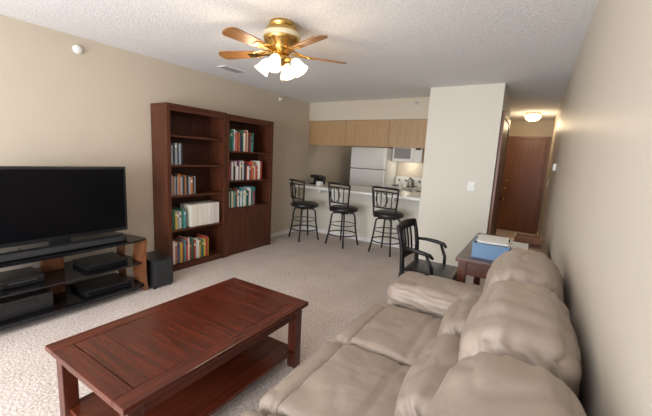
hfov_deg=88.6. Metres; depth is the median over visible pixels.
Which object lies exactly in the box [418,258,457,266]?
baseboard
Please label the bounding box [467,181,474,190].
light switch
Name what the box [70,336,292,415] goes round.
shelf
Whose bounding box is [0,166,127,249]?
television
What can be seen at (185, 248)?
books
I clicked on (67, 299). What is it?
shelf
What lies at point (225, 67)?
ceiling vent
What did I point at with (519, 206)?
door
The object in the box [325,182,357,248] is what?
bar stool
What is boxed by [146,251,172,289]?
subwoofer
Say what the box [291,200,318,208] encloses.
seat cushion
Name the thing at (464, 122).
wall
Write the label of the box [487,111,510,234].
door frame
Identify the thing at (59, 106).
wall
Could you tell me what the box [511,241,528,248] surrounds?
notebook
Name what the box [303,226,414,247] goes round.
baseboard
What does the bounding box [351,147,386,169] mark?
freezer
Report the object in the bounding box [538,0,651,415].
wall
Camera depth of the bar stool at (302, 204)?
5.61 m
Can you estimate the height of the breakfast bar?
0.860 m
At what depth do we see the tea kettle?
6.89 m
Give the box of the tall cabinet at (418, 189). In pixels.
[416,148,424,191]
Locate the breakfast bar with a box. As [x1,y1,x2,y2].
[303,188,419,246]
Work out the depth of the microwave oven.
6.98 m
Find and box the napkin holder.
[316,181,322,185]
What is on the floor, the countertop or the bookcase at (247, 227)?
the bookcase at (247, 227)
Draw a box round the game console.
[0,266,44,289]
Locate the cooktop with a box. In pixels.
[387,185,420,188]
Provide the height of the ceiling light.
0.141 m
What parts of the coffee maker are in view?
tank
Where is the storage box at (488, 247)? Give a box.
[471,234,512,259]
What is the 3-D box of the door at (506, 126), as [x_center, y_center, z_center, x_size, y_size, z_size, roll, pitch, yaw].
[2.410,-0.175,4.722,0.024,2.030,0.800,8,10,31]
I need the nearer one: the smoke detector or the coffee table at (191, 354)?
the coffee table at (191, 354)
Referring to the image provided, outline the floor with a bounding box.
[0,229,536,415]
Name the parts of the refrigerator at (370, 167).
door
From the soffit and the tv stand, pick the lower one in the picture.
the tv stand
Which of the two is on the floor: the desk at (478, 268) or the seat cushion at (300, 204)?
the desk at (478, 268)
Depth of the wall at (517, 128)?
7.21 m
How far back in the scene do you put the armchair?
3.15 m
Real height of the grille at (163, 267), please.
0.250 m
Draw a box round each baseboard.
[68,226,302,283]
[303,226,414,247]
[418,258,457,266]
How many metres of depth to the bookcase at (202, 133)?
4.21 m
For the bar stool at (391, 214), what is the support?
on the floor
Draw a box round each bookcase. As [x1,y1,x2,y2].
[151,102,226,271]
[226,114,273,256]
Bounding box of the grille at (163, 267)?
[154,258,172,285]
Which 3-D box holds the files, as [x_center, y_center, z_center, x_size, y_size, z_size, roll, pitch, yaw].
[-1.633,0.065,4.342,0.223,0.275,0.436,8,10,31]
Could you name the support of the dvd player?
on the tv stand
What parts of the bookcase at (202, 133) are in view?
rail, shelf, shelf, shelf, shelf, shelf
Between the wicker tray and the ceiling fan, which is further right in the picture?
the wicker tray
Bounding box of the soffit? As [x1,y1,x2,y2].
[309,97,429,120]
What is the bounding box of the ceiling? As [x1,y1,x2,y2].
[0,0,597,120]
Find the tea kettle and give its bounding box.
[406,179,414,186]
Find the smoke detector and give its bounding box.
[72,45,82,53]
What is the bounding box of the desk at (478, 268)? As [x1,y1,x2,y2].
[455,233,547,285]
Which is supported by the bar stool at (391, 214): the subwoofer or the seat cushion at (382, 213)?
the seat cushion at (382, 213)
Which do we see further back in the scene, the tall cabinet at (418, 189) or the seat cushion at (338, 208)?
the tall cabinet at (418, 189)
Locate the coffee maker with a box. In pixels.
[310,175,325,184]
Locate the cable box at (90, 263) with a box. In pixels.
[73,252,127,271]
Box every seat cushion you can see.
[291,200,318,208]
[329,204,357,212]
[373,209,403,218]
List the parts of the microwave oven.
door, control panel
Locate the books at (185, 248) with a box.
[171,129,261,264]
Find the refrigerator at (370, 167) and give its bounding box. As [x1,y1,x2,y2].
[349,147,396,186]
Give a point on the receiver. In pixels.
(14, 306)
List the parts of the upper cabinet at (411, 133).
panel, rail, panel, panel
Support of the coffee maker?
on the countertop
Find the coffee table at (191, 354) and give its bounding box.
[45,277,308,415]
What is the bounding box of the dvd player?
[70,273,131,296]
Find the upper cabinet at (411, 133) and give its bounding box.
[308,119,427,147]
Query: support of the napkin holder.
on the countertop
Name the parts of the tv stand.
post, glass, glass, leg, leg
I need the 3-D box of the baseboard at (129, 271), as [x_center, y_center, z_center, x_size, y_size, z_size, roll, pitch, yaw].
[-2.456,0.765,3.486,0.012,0.070,7.500,8,10,31]
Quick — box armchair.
[396,218,457,279]
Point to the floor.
(338, 284)
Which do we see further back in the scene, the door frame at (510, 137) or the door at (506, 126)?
the door frame at (510, 137)
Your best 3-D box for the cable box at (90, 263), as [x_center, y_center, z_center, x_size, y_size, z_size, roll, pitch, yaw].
[-2.173,0.512,3.223,0.303,0.052,0.350,8,10,31]
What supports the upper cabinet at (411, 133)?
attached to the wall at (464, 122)
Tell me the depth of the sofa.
1.27 m
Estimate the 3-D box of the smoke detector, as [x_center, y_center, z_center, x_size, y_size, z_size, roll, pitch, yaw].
[-2.329,-1.490,3.136,0.034,0.080,0.080,8,10,31]
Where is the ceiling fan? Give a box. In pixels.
[219,18,345,79]
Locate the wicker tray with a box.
[514,233,541,245]
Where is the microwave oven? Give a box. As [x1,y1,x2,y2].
[392,147,423,162]
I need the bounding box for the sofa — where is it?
[239,248,583,415]
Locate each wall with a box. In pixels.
[0,14,353,283]
[354,146,423,182]
[418,83,511,264]
[503,120,553,233]
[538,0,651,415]
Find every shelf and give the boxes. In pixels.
[0,273,143,330]
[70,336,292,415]
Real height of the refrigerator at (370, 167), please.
1.690 m
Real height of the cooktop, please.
0.012 m
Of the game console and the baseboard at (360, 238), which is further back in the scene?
the baseboard at (360, 238)
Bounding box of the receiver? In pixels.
[0,288,53,321]
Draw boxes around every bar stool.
[288,178,318,241]
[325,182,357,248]
[368,186,403,256]
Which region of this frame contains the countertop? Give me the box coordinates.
[295,183,420,200]
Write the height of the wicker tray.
0.059 m
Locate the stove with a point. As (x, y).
(417, 181)
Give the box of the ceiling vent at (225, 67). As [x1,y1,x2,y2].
[217,65,244,72]
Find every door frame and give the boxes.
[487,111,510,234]
[508,136,550,233]
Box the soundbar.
[0,234,126,262]
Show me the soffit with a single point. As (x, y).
(403, 108)
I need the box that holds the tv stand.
[0,232,148,330]
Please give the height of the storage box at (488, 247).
0.130 m
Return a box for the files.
[180,200,218,226]
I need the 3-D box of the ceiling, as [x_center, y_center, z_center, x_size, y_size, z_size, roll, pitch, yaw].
[0.226,-1.581,3.473,4.185,0.100,11.000,8,10,31]
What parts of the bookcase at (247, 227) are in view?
door panel, door, shelf, shelf, shelf, rail, door panel, door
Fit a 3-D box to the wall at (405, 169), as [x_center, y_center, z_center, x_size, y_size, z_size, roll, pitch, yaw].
[1.717,-0.840,7.553,2.450,2.440,0.100,8,10,31]
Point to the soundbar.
(32, 252)
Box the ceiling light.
[525,112,540,120]
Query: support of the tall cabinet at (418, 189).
on the floor
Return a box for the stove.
[387,176,421,191]

